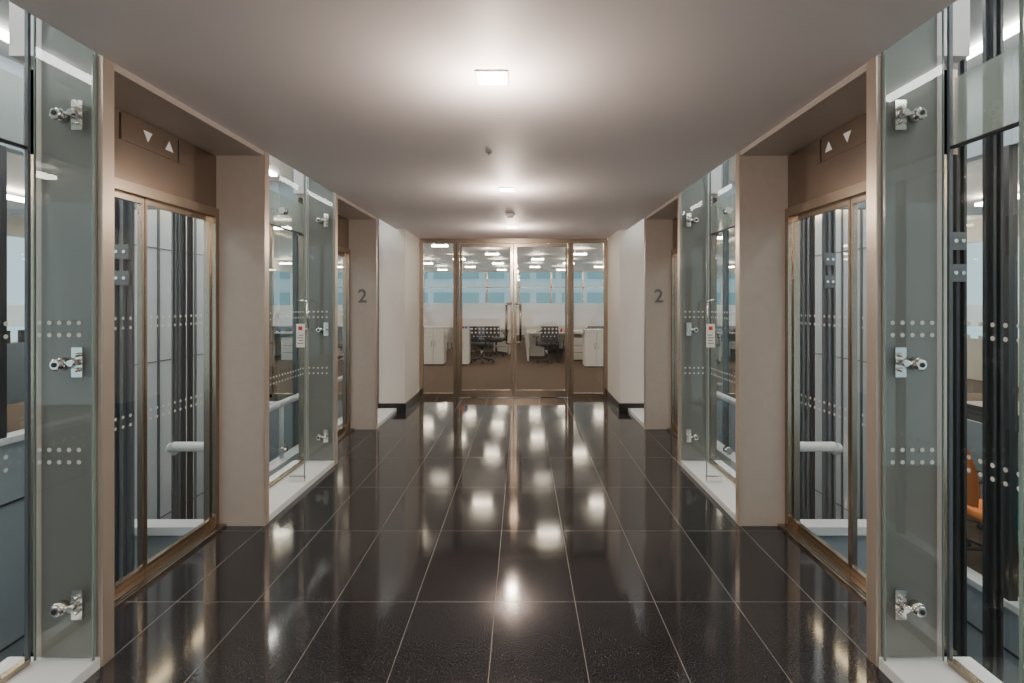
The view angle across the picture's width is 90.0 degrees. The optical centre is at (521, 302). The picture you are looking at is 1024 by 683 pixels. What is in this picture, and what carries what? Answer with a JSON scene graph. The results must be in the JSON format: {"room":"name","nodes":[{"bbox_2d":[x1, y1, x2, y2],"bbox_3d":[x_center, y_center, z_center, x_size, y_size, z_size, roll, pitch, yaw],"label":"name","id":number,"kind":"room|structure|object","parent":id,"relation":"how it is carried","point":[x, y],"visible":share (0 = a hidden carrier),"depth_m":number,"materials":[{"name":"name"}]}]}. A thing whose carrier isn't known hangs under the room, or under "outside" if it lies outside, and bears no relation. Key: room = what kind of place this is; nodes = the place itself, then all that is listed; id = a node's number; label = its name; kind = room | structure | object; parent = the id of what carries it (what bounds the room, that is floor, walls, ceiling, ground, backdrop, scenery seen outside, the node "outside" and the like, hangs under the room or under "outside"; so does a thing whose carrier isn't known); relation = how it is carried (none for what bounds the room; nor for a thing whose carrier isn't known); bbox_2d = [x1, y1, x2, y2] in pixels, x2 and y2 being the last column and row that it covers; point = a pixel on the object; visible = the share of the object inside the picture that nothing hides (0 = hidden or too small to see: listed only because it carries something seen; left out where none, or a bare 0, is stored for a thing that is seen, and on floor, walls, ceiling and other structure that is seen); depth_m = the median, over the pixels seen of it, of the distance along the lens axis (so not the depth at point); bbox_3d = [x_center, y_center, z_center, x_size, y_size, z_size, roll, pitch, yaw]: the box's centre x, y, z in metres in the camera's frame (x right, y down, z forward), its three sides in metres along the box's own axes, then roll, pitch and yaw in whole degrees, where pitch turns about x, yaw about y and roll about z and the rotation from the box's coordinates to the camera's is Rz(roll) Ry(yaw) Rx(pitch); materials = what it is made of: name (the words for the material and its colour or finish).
{"room":"elevator lobby","nodes":[
{"label":"elevator lobby","id":0,"kind":"room"},
{"bbox_2d":[0,55,23,661],"bbox_3d":[-4.079,1.290,0.600,0.150,6.420,8.000,0,0,0],"label":"window","id":1,"kind":"structure","parent":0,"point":[12,443],"depth_m":4.01,"materials":[{"name":"glass"}]},
{"bbox_2d":[7,152,23,208],"bbox_3d":[-6.664,-1.540,2.350,4.940,0.119,11.500,0,0,0],"label":"ceiling","id":2,"kind":"structure","parent":0,"point":[15,163],"depth_m":6.14,"materials":[{"name":"paint"}]},
{"bbox_2d":[7,194,23,202],"bbox_3d":[-6.694,-1.380,2.850,3.120,0.040,8.700,0,0,0],"label":"recessed light","id":3,"kind":"object","parent":2,"relation":"in","point":[9,197],"visible":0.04,"depth_m":6.73,"materials":[{"name":"white"}]},
{"bbox_2d":[7,402,23,432],"bbox_3d":[-6.664,1.550,2.345,4.940,0.100,11.490,0,0,0],"label":"floor","id":4,"kind":"structure","parent":0,"point":[15,412],"depth_m":6.71,"materials":[{"name":"beige wood"}]},
{"bbox_2d":[7,330,23,404],"bbox_3d":[-5.719,0.900,5.600,0.830,1.200,1.600,0,0,0],"label":"office desk","id":5,"kind":"object","parent":4,"relation":"on","point":[15,351],"visible":0.12,"depth_m":5.37,"materials":[{"name":"white laminate"}]},
{"bbox_2d":[7,215,291,342],"bbox_3d":[-9.184,0.300,10.200,0.100,4.400,27.600,0,0,0],"label":"wall","id":6,"kind":"structure","parent":0,"point":[15,223],"depth_m":9.35,"materials":[{"name":"white paint"}]},
{"bbox_2d":[135,210,342,518],"bbox_3d":[-3.149,1.290,6.400,2.070,6.420,3.600,0,0,0],"label":"wall","id":7,"kind":"structure","parent":0,"point":[158,221],"depth_m":5.78,"materials":[{"name":"white paint"}]},
{"bbox_2d":[7,182,342,400],"bbox_3d":[-5.624,0.290,8.130,7.020,4.420,0.060,0,0,0],"label":"window","id":8,"kind":"structure","parent":7,"relation":"in","point":[15,313],"depth_m":8.12,"materials":[{"name":"clear glass"}]},
{"bbox_2d":[135,187,296,209],"bbox_3d":[-3.069,-1.020,3.125,1.890,0.200,3.850,0,0,0],"label":"cross beam","id":9,"kind":"structure","parent":7,"relation":"attached to","point":[288,192],"depth_m":4.95,"materials":[{"name":"grey metal"}]},
{"bbox_2d":[135,416,342,568],"bbox_3d":[-2.654,2.040,5.895,1.060,0.820,4.350,0,0,0],"label":"shaft ledge","id":10,"kind":"object","parent":7,"relation":"attached to","point":[161,533],"visible":0.12,"depth_m":3.78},
{"bbox_2d":[269,176,305,488],"bbox_3d":[-1.994,-0.213,4.100,0.030,3.334,1.200,0,0,0],"label":"window","id":11,"kind":"structure","parent":7,"relation":"in","point":[293,221],"depth_m":4.40,"materials":[{"name":"clear glass"}]},
{"bbox_2d":[300,299,308,331],"bbox_3d":[-1.955,0.115,4.600,0.077,0.293,0.024,0,0,0],"label":"handle","id":12,"kind":"object","parent":11,"relation":"attached to","point":[301,300],"visible":0.8,"depth_m":4.59,"materials":[{"name":"silver metal"}]},
{"bbox_2d":[269,460,333,520],"bbox_3d":[-1.925,1.577,4.120,0.379,0.245,1.238,0,0,0],"label":"trim","id":13,"kind":"structure","parent":7,"relation":"attached to","point":[284,492],"depth_m":4.15,"materials":[{"name":"white stone"}]},
{"bbox_2d":[277,175,304,481],"bbox_3d":[-1.879,-0.213,4.170,0.220,3.334,0.060,0,0,0],"label":"glass fin","id":14,"kind":"object","parent":13,"relation":"on","point":[281,210],"visible":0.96,"depth_m":4.16,"materials":[{"name":"grey"}]},
{"bbox_2d":[296,324,304,346],"bbox_3d":[-1.800,0.265,4.160,0.068,0.190,0.006,0,0,0],"label":"notice sign","id":15,"kind":"object","parent":14,"relation":"attached to","point":[300,328],"visible":1,"depth_m":4.16,"materials":[{"name":"white plastic"}]},
{"bbox_2d":[307,177,332,460],"bbox_3d":[-1.857,-0.215,4.697,0.241,3.330,0.084,0,0,0],"label":"panel","id":16,"kind":"object","parent":13,"relation":"on","point":[320,367],"visible":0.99,"depth_m":4.73,"materials":[{"name":"grey"}]},
{"bbox_2d":[297,198,354,459],"bbox_3d":[-2.049,0.256,5.435,0.130,2.487,1.270,0,0,0],"label":"door","id":17,"kind":"structure","parent":7,"relation":"in","point":[343,223],"depth_m":5.93,"materials":[{"name":"metal"}]},
{"bbox_2d":[378,219,378,407],"bbox_3d":[-1.994,-0.213,6.614,0.030,3.334,0.968,0,0,0],"label":"window","id":18,"kind":"structure","parent":7,"relation":"in","point":[378,219],"depth_m":7.09,"materials":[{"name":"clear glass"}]},
{"bbox_2d":[378,408,396,426],"bbox_3d":[-1.925,1.577,6.615,0.379,0.245,0.968,0,0,0],"label":"trim","id":19,"kind":"structure","parent":7,"relation":"attached to","point":[384,414],"depth_m":6.74,"materials":[{"name":"white stone"}]},
{"bbox_2d":[165,375,342,457],"bbox_3d":[-2.529,1.353,5.858,0.810,0.615,4.085,0,0,0],"label":"rail","id":20,"kind":"object","parent":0,"point":[173,448],"depth_m":5.28,"materials":[{"name":"silver metal"}]},
{"bbox_2d":[379,219,418,402],"bbox_3d":[-1.869,0.090,7.600,0.490,2.820,1.000,0,0,0],"label":"wall","id":21,"kind":"structure","parent":0,"point":[398,248],"depth_m":7.10,"materials":[{"name":"white paint"}]},
{"bbox_2d":[378,391,419,410],"bbox_3d":[-1.861,1.445,7.582,0.505,0.110,0.995,0,0,0],"label":"baseboard","id":22,"kind":"structure","parent":21,"relation":"attached to","point":[400,406],"depth_m":7.08,"materials":[{"name":"black"}]},
{"bbox_2d":[338,268,602,334],"bbox_3d":[-0.134,-0.100,24.075,18.080,3.400,0.150,0,0,0],"label":"wall","id":23,"kind":"structure","parent":0,"point":[486,270],"depth_m":24.00,"materials":[{"name":"white paint"}]},
{"bbox_2d":[8,0,956,238],"bbox_3d":[-0.134,-1.170,2.350,3.200,0.300,11.500,0,0,0],"label":"ceiling","id":24,"kind":"structure","parent":0,"point":[608,111],"depth_m":2.39,"materials":[{"name":"paint"}]},
{"bbox_2d":[475,70,508,84],"bbox_3d":[-0.134,-1.016,2.310,0.144,0.007,0.144,0,0,0],"label":"recessed light","id":25,"kind":"object","parent":24,"relation":"in","point":[484,77],"depth_m":2.30,"materials":[{"name":"white plastic"}]},
{"bbox_2d":[499,187,514,191],"bbox_3d":[-0.134,-1.016,4.580,0.144,0.007,0.144,0,0,0],"label":"recessed light","id":26,"kind":"object","parent":24,"relation":"in","point":[501,189],"depth_m":4.57,"materials":[{"name":"white plastic"}]},
{"bbox_2d":[506,213,514,218],"bbox_3d":[-0.134,-0.995,5.870,0.110,0.049,0.110,0,0,0],"label":"smoke detector","id":27,"kind":"object","parent":24,"relation":"attached to","point":[508,215],"visible":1,"depth_m":5.84,"materials":[{"name":"white paint"}]},
{"bbox_2d":[0,0,1018,181],"bbox_3d":[-0.134,-2.010,2.250,18.000,0.180,11.700,0,0,0],"label":"ceiling","id":28,"kind":"structure","parent":0,"point":[283,171],"depth_m":3.75,"materials":[{"name":"grey paint"}]},
{"bbox_2d":[0,28,8,42],"bbox_3d":[-3.641,-1.897,3.601,0.145,0.035,0.188,0,0,0],"label":"recessed light","id":29,"kind":"object","parent":28,"relation":"in","point":[4,35],"depth_m":3.61,"materials":[{"name":"white"}]},
{"bbox_2d":[269,170,276,175],"bbox_3d":[-3.638,-1.897,7.407,0.140,0.035,0.285,0,0,0],"label":"recessed light","id":30,"kind":"object","parent":28,"relation":"in","point":[271,173],"depth_m":7.49,"materials":[{"name":"white"}]},
{"bbox_2d":[967,42,981,59],"bbox_3d":[3.375,-1.897,3.824,0.139,0.035,0.258,0,0,0],"label":"recessed light","id":31,"kind":"object","parent":28,"relation":"in","point":[976,49],"depth_m":3.83,"materials":[{"name":"white"}]},
{"bbox_2d":[1004,21,1018,39],"bbox_3d":[3.375,-1.897,3.536,0.140,0.035,0.234,0,0,0],"label":"recessed light","id":32,"kind":"object","parent":28,"relation":"in","point":[1009,31],"depth_m":3.55,"materials":[{"name":"white"}]},
{"bbox_2d":[83,335,1018,682],"bbox_3d":[-0.134,1.625,10.300,18.000,0.250,27.400,0,0,0],"label":"floor","id":33,"kind":"structure","parent":0,"point":[461,539],"depth_m":2.83,"materials":[{"name":"black tile"}]},
{"bbox_2d":[0,657,99,682],"bbox_3d":[-1.925,1.577,1.490,0.379,0.245,1.238,0,0,0],"label":"trim","id":34,"kind":"structure","parent":33,"relation":"on","point":[44,669],"depth_m":2.04,"materials":[{"name":"white stone"}]},
{"bbox_2d":[0,10,30,682],"bbox_3d":[-1.994,-0.213,1.470,0.030,3.334,1.200,0,0,0],"label":"window","id":35,"kind":"structure","parent":34,"relation":"on","point":[11,85],"depth_m":2.06,"materials":[{"name":"clear glass"}]},
{"bbox_2d":[33,16,96,661],"bbox_3d":[-1.857,-0.215,2.067,0.241,3.330,0.084,0,0,0],"label":"panel","id":36,"kind":"object","parent":34,"relation":"on","point":[68,323],"visible":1,"depth_m":2.10,"materials":[{"name":"grey"}]},
{"bbox_2d":[9,2,268,666],"bbox_3d":[-1.921,0.089,2.805,0.386,2.819,1.390,0,0,0],"label":"lift portal","id":37,"kind":"object","parent":33,"relation":"on","point":[242,168],"visible":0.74,"depth_m":3.08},
{"bbox_2d":[23,70,226,656],"bbox_3d":[-2.049,0.256,2.805,0.130,2.487,1.270,0,0,0],"label":"door","id":38,"kind":"structure","parent":37,"relation":"in","point":[154,167],"depth_m":2.90,"materials":[{"name":"metal"}]},
{"bbox_2d":[274,341,280,355],"bbox_3d":[-6.534,0.900,14.455,1.600,1.200,0.830,0,0,0],"label":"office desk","id":39,"kind":"object","parent":33,"relation":"on","point":[277,344],"visible":0.02,"depth_m":14.31,"materials":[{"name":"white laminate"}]},
{"bbox_2d":[274,326,291,359],"bbox_3d":[-6.534,0.900,13.615,1.600,1.200,0.830,0,0,0],"label":"office desk","id":40,"kind":"object","parent":33,"relation":"on","point":[283,334],"visible":0.28,"depth_m":13.26,"materials":[{"name":"white laminate"}]},
{"bbox_2d":[294,169,377,464],"bbox_3d":[-1.921,0.089,5.435,0.386,2.819,1.390,0,0,0],"label":"lift portal","id":41,"kind":"object","parent":33,"relation":"on","point":[363,226],"visible":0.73,"depth_m":6.07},
{"bbox_2d":[358,289,366,301],"bbox_3d":[-1.889,-0.085,6.065,0.101,0.158,0.006,0,0,0],"label":"number","id":42,"kind":"object","parent":41,"relation":"attached to","point":[360,290],"depth_m":6.06,"materials":[{"name":"grey metal"}]},
{"bbox_2d":[338,326,342,364],"bbox_3d":[-4.487,0.965,12.725,0.620,1.069,0.604,0,0,-28],"label":"office chair","id":43,"kind":"object","parent":33,"relation":"on","point":[340,328],"visible":0.17,"depth_m":12.50,"materials":[{"name":"grey plastic"}]},
{"bbox_2d":[424,326,446,364],"bbox_3d":[-2.134,1.038,12.515,0.520,0.925,0.470,0,0,0],"label":"storage cabinet","id":44,"kind":"object","parent":33,"relation":"on","point":[434,347],"visible":0.87,"depth_m":12.30,"materials":[{"name":"white laminate"}]},
{"bbox_2d":[446,326,450,350],"bbox_3d":[-3.134,0.900,16.415,1.600,1.200,0.830,0,0,0],"label":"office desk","id":45,"kind":"object","parent":33,"relation":"on","point":[449,327],"visible":0.06,"depth_m":16.71,"materials":[{"name":"white laminate"}]},
{"bbox_2d":[450,326,452,347],"bbox_3d":[-3.134,0.900,17.255,1.600,1.200,0.830,0,0,0],"label":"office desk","id":46,"kind":"object","parent":33,"relation":"on","point":[451,326],"visible":0.06,"depth_m":17.46,"materials":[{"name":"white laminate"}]},
{"bbox_2d":[462,328,470,364],"bbox_3d":[-1.459,1.062,12.515,0.370,0.875,0.470,0,0,0],"label":"storage cabinet","id":47,"kind":"object","parent":33,"relation":"on","point":[465,340],"visible":0.42,"depth_m":12.30,"materials":[{"name":"white laminate"}]},
{"bbox_2d":[469,326,485,355],"bbox_3d":[-1.326,0.965,14.653,0.620,1.069,0.604,0,0,-17],"label":"office chair","id":48,"kind":"object","parent":33,"relation":"on","point":[481,330],"visible":0.38,"depth_m":14.50,"materials":[{"name":"grey plastic"}]},
{"bbox_2d":[470,326,494,363],"bbox_3d":[-1.039,0.965,12.888,0.604,1.069,0.620,0,0,-25],"label":"office chair","id":49,"kind":"object","parent":33,"relation":"on","point":[475,338],"visible":0.85,"depth_m":12.75,"materials":[{"name":"black fabric"}]},
{"bbox_2d":[468,326,509,353],"bbox_3d":[-1.134,0.900,15.415,1.600,1.200,0.830,0,0,0],"label":"office desk","id":50,"kind":"object","parent":33,"relation":"on","point":[502,346],"visible":0.13,"depth_m":15.06,"materials":[{"name":"white laminate"}]},
{"bbox_2d":[485,326,506,356],"bbox_3d":[-0.747,0.965,14.575,0.620,1.069,0.604,0,0,29],"label":"office chair","id":51,"kind":"object","parent":33,"relation":"on","point":[494,338],"visible":0.78,"depth_m":14.40,"materials":[{"name":"grey plastic"}]},
{"bbox_2d":[419,239,607,397],"bbox_3d":[-0.134,0.240,8.084,2.978,2.520,0.152,0,0,0],"label":"door","id":52,"kind":"structure","parent":33,"relation":"on","point":[430,314],"depth_m":8.10,"materials":[{"name":"brown metal"}]},
{"bbox_2d":[529,341,543,355],"bbox_3d":[0.916,0.900,14.455,1.600,1.200,0.830,0,0,0],"label":"office desk","id":53,"kind":"object","parent":33,"relation":"on","point":[534,350],"visible":0.12,"depth_m":14.17,"materials":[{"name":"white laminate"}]},
{"bbox_2d":[533,326,559,363],"bbox_3d":[0.632,0.965,12.893,0.620,1.069,0.604,0,0,-18],"label":"office chair","id":54,"kind":"object","parent":33,"relation":"on","point":[552,338],"visible":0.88,"depth_m":12.70,"materials":[{"name":"grey plastic"}]},
{"bbox_2d":[526,312,567,350],"bbox_3d":[0.916,0.900,16.415,1.600,1.200,0.830,0,0,0],"label":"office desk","id":55,"kind":"object","parent":33,"relation":"on","point":[560,342],"visible":0.05,"depth_m":16.06,"materials":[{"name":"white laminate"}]},
{"bbox_2d":[526,314,584,360],"bbox_3d":[0.916,0.900,13.615,1.600,1.200,0.830,0,0,0],"label":"office desk","id":56,"kind":"object","parent":33,"relation":"on","point":[578,341],"visible":0.44,"depth_m":13.52,"materials":[{"name":"white laminate"}]},
{"bbox_2d":[548,345,564,353],"bbox_3d":[1.043,0.965,15.227,0.620,1.069,0.604,0,0,14],"label":"office chair","id":57,"kind":"object","parent":33,"relation":"on","point":[556,349],"visible":0.24,"depth_m":15.18,"materials":[{"name":"grey plastic"}]},
{"bbox_2d":[583,329,602,366],"bbox_3d":[1.741,1.062,12.115,0.570,0.875,0.470,0,0,0],"label":"storage cabinet","id":58,"kind":"object","parent":33,"relation":"on","point":[592,346],"visible":0.76,"depth_m":11.90,"materials":[{"name":"white laminate"}]},
{"bbox_2d":[588,326,602,328],"bbox_3d":[2.616,0.900,13.615,1.600,1.200,0.830,0,0,0],"label":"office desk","id":59,"kind":"object","parent":33,"relation":"on","point":[589,327],"visible":0.02,"depth_m":14.00,"materials":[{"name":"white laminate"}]},
{"bbox_2d":[644,165,720,464],"bbox_3d":[1.653,0.089,5.435,0.386,2.819,1.390,0,0,0],"label":"lift portal","id":60,"kind":"object","parent":33,"relation":"on","point":[658,225],"visible":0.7,"depth_m":6.07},
{"bbox_2d":[655,289,662,301],"bbox_3d":[1.621,-0.085,6.065,0.101,0.158,0.006,0,0,0],"label":"number","id":61,"kind":"object","parent":60,"relation":"attached to","point":[656,290],"depth_m":6.06,"materials":[{"name":"grey"}]},
{"bbox_2d":[717,332,721,360],"bbox_3d":[4.366,0.900,13.615,1.600,1.200,0.830,0,0,0],"label":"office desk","id":62,"kind":"object","parent":33,"relation":"on","point":[718,333],"visible":0.05,"depth_m":13.24,"materials":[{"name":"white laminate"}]},
{"bbox_2d":[718,341,729,355],"bbox_3d":[6.066,0.900,14.455,1.600,1.200,0.830,0,0,0],"label":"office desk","id":63,"kind":"object","parent":33,"relation":"on","point":[718,341],"visible":0.02,"depth_m":14.17,"materials":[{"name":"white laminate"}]},
{"bbox_2d":[717,326,735,340],"bbox_3d":[6.066,0.900,13.615,1.600,1.200,0.830,0,0,0],"label":"office desk","id":64,"kind":"object","parent":33,"relation":"on","point":[732,329],"visible":0.12,"depth_m":14.00,"materials":[{"name":"white laminate"}]},
{"bbox_2d":[730,341,735,348],"bbox_3d":[6.066,0.900,16.415,1.600,1.200,0.830,0,0,0],"label":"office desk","id":65,"kind":"object","parent":33,"relation":"on","point":[732,343],"visible":0.02,"depth_m":16.06,"materials":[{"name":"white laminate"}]},
{"bbox_2d":[736,0,969,666],"bbox_3d":[1.653,0.089,2.805,0.386,2.819,1.390,0,0,0],"label":"lift portal","id":66,"kind":"object","parent":33,"relation":"on","point":[761,166],"visible":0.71,"depth_m":3.44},
{"bbox_2d":[777,70,957,656],"bbox_3d":[1.781,0.256,2.805,0.130,2.487,1.270,0,0,0],"label":"door","id":67,"kind":"structure","parent":66,"relation":"in","point":[828,174],"depth_m":2.93,"materials":[{"name":"brown metal"}]},
{"bbox_2d":[879,657,1002,682],"bbox_3d":[1.657,1.577,1.490,0.379,0.245,1.238,0,0,0],"label":"trim","id":68,"kind":"structure","parent":33,"relation":"on","point":[897,669],"depth_m":2.03,"materials":[{"name":"white stone"}]},
{"bbox_2d":[882,10,943,661],"bbox_3d":[1.589,-0.215,2.067,0.241,3.330,0.084,0,0,0],"label":"panel","id":69,"kind":"object","parent":68,"relation":"on","point":[909,66],"visible":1,"depth_m":2.10,"materials":[{"name":"grey"}]},
{"bbox_2d":[947,3,1018,682],"bbox_3d":[1.726,-0.213,1.470,0.030,3.334,1.200,0,0,0],"label":"glass panel","id":70,"kind":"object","parent":68,"relation":"on","point":[986,96],"depth_m":2.01,"materials":[{"name":"clear glass"}]},
{"bbox_2d":[1019,0,1023,682],"bbox_3d":[1.611,-0.213,1.540,0.220,3.334,0.060,0,0,0],"label":"glass fin","id":71,"kind":"object","parent":68,"relation":"on","point":[1021,2],"visible":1,"depth_m":1.54,"materials":[{"name":"grey"}]},
{"bbox_2d":[608,218,643,402],"bbox_3d":[1.601,0.090,7.600,0.490,2.820,1.000,0,0,0],"label":"wall","id":72,"kind":"structure","parent":0,"point":[625,246],"depth_m":7.10,"materials":[{"name":"white paint"}]},
{"bbox_2d":[607,391,643,410],"bbox_3d":[1.593,1.445,7.582,0.505,0.110,0.995,0,0,0],"label":"baseboard","id":73,"kind":"structure","parent":72,"relation":"attached to","point":[619,406],"depth_m":7.08,"materials":[{"name":"black"}]},
{"bbox_2d":[274,215,981,267],"bbox_3d":[-0.134,-1.710,16.080,18.000,0.180,15.840,0,0,0],"label":"ceiling","id":74,"kind":"structure","parent":0,"point":[441,257],"depth_m":16.76,"materials":[{"name":"white paint"}]},
{"bbox_2d":[432,245,447,246],"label":"ceiling light","id":75,"kind":"object","parent":74,"relation":"attached to","point":[432,245],"depth_m":12.95,"materials":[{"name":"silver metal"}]},
{"bbox_2d":[530,259,543,267],"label":"ceiling light","id":76,"kind":"object","parent":74,"relation":"attached to","point":[538,266],"depth_m":20.54,"materials":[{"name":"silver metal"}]},
{"bbox_2d":[717,383,843,456],"bbox_3d":[2.261,1.353,5.858,0.810,0.615,4.085,0,0,0],"label":"rail","id":77,"kind":"object","parent":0,"point":[835,448],"depth_m":3.84,"materials":[{"name":"silver metal"}]},
{"bbox_2d":[717,210,865,518],"bbox_3d":[2.881,1.290,6.400,2.070,6.420,3.600,0,0,0],"label":"wall","id":78,"kind":"structure","parent":0,"point":[841,215],"depth_m":6.02,"materials":[{"name":"white paint"}]},
{"bbox_2d":[628,408,643,426],"bbox_3d":[1.657,1.577,6.615,0.379,0.245,0.968,0,0,0],"label":"trim","id":79,"kind":"structure","parent":78,"relation":"attached to","point":[637,413],"depth_m":6.74,"materials":[{"name":"white stone"}]},
{"bbox_2d":[667,198,718,459],"bbox_3d":[1.781,0.256,5.435,0.130,2.487,1.270,0,0,0],"label":"door","id":80,"kind":"structure","parent":78,"relation":"in","point":[673,430],"depth_m":5.92,"materials":[{"name":"metal"}]},
{"bbox_2d":[681,460,735,520],"bbox_3d":[1.657,1.577,4.120,0.379,0.245,1.238,0,0,0],"label":"trim","id":81,"kind":"structure","parent":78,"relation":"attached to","point":[723,493],"depth_m":4.16,"materials":[{"name":"white stone"}]},
{"bbox_2d":[682,174,707,460],"bbox_3d":[1.589,-0.215,4.697,0.241,3.330,0.084,0,0,0],"label":"panel","id":82,"kind":"object","parent":81,"relation":"on","point":[694,196],"visible":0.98,"depth_m":4.73,"materials":[{"name":"grey"}]},
{"bbox_2d":[706,175,733,481],"bbox_3d":[1.611,-0.213,4.170,0.220,3.334,0.060,0,0,0],"label":"glass fin","id":83,"kind":"object","parent":81,"relation":"on","point":[728,210],"visible":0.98,"depth_m":4.17,"materials":[{"name":"grey"}]},
{"bbox_2d":[706,324,714,346],"bbox_3d":[1.532,0.265,4.160,0.068,0.190,0.006,0,0,0],"label":"notice sign","id":84,"kind":"object","parent":83,"relation":"attached to","point":[710,328],"visible":1,"depth_m":4.16,"materials":[{"name":"white plastic"}]},
{"bbox_2d":[709,172,735,483],"bbox_3d":[1.726,-0.213,4.100,0.030,3.334,1.200,0,0,0],"label":"window","id":85,"kind":"structure","parent":78,"relation":"in","point":[719,222],"depth_m":4.56,"materials":[{"name":"clear glass"}]},
{"bbox_2d":[705,299,713,328],"bbox_3d":[1.687,0.115,4.600,0.077,0.293,0.024,0,0,0],"label":"handle","id":86,"kind":"object","parent":85,"relation":"attached to","point":[708,300],"visible":0.5,"depth_m":4.59,"materials":[{"name":"silver metal"}]},
{"bbox_2d":[717,440,865,573],"bbox_3d":[2.386,2.040,5.895,1.060,0.820,4.350,0,0,0],"label":"shaft ledge","id":87,"kind":"object","parent":78,"relation":"attached to","point":[834,532],"visible":0.09,"depth_m":3.78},
{"bbox_2d":[719,187,865,209],"bbox_3d":[2.801,-1.020,3.125,1.890,0.200,3.850,0,0,0],"label":"cross beam","id":88,"kind":"structure","parent":78,"relation":"attached to","point":[725,191],"depth_m":4.95,"materials":[{"name":"grey metal"}]},
{"bbox_2d":[717,182,1018,414],"bbox_3d":[5.356,0.290,8.130,7.020,4.420,0.060,0,0,0],"label":"window","id":89,"kind":"structure","parent":78,"relation":"in","point":[974,312],"depth_m":8.12,"materials":[{"name":"clear glass"}]},
{"bbox_2d":[967,126,1018,682],"bbox_3d":[3.811,1.290,0.600,0.150,6.420,8.000,0,0,0],"label":"window","id":90,"kind":"structure","parent":78,"relation":"in","point":[1011,136],"depth_m":3.95,"materials":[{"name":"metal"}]},
{"bbox_2d":[717,215,1018,386],"bbox_3d":[8.916,0.300,10.200,0.100,4.400,27.600,0,0,0],"label":"wall","id":91,"kind":"structure","parent":0,"point":[974,228],"depth_m":10.05,"materials":[{"name":"white paint"}]},
{"bbox_2d":[967,147,1018,208],"bbox_3d":[6.396,-1.540,2.350,4.940,0.119,11.500,0,0,0],"label":"ceiling","id":92,"kind":"structure","parent":0,"point":[974,169],"depth_m":6.34,"materials":[{"name":"paint"}]},
{"bbox_2d":[967,516,1018,596],"bbox_3d":[6.396,2.450,2.345,4.940,0.100,11.490,0,0,0],"label":"floor","id":93,"kind":"structure","parent":0,"point":[974,558],"depth_m":4.93,"materials":[{"name":"brown carpet"}]},
{"bbox_2d":[967,469,981,529],"bbox_3d":[4.588,1.865,5.600,0.604,1.069,0.620,0,0,0],"label":"office chair","id":94,"kind":"object","parent":93,"relation":"on","point":[979,525],"visible":0.07,"depth_m":5.42,"materials":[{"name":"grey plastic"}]},
{"bbox_2d":[967,403,1018,498],"bbox_3d":[5.451,1.800,5.600,0.830,1.200,1.600,0,0,0],"label":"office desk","id":95,"kind":"object","parent":93,"relation":"on","point":[974,412],"visible":0.21,"depth_m":5.71,"materials":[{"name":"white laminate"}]},
{"bbox_2d":[967,449,1018,561],"bbox_3d":[4.340,1.865,4.760,0.604,1.069,0.620,0,0,21],"label":"office chair","id":96,"kind":"object","parent":93,"relation":"on","point":[974,503],"visible":0.2,"depth_m":4.66,"materials":[{"name":"orange plastic"}]},
{"bbox_2d":[1018,468,1018,581],"bbox_3d":[4.293,1.865,4.134,0.604,1.069,0.620,0,0,-36],"label":"office chair","id":97,"kind":"object","parent":93,"relation":"on","point":[1018,468],"visible":0.06,"depth_m":4.15,"materials":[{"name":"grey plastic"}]},
{"bbox_3d":[-0.134,4.600,2.250,7.800,0.200,11.700,0,0,0],"label":"floor","id":98,"kind":"structure","parent":0,"visible":0},
{"bbox_2d":[114,168,298,582],"bbox_3d":[-2.799,1.320,3.922,0.750,6.360,4.405,0,0,0],"label":"rails","id":99,"kind":"object","parent":98,"relation":"on","point":[124,211],"visible":0.46,"depth_m":3.55,"materials":[{"name":"grey metal"}]},
{"bbox_2d":[722,0,1003,682],"bbox_3d":[2.424,1.320,3.925,0.569,6.360,4.387,0,0,5],"label":"rails","id":100,"kind":"object","parent":98,"relation":"on","point":[992,10],"visible":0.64,"depth_m":2.90,"materials":[{"name":"metal"}]},
{"label":"outside","id":101,"kind":"structure","parent":0,"visible":0},
{"bbox_2d":[274,271,735,312],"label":"window","id":102,"kind":"structure","parent":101,"point":[281,279],"depth_m":40.00,"materials":[{"name":"glass"}]}
]}

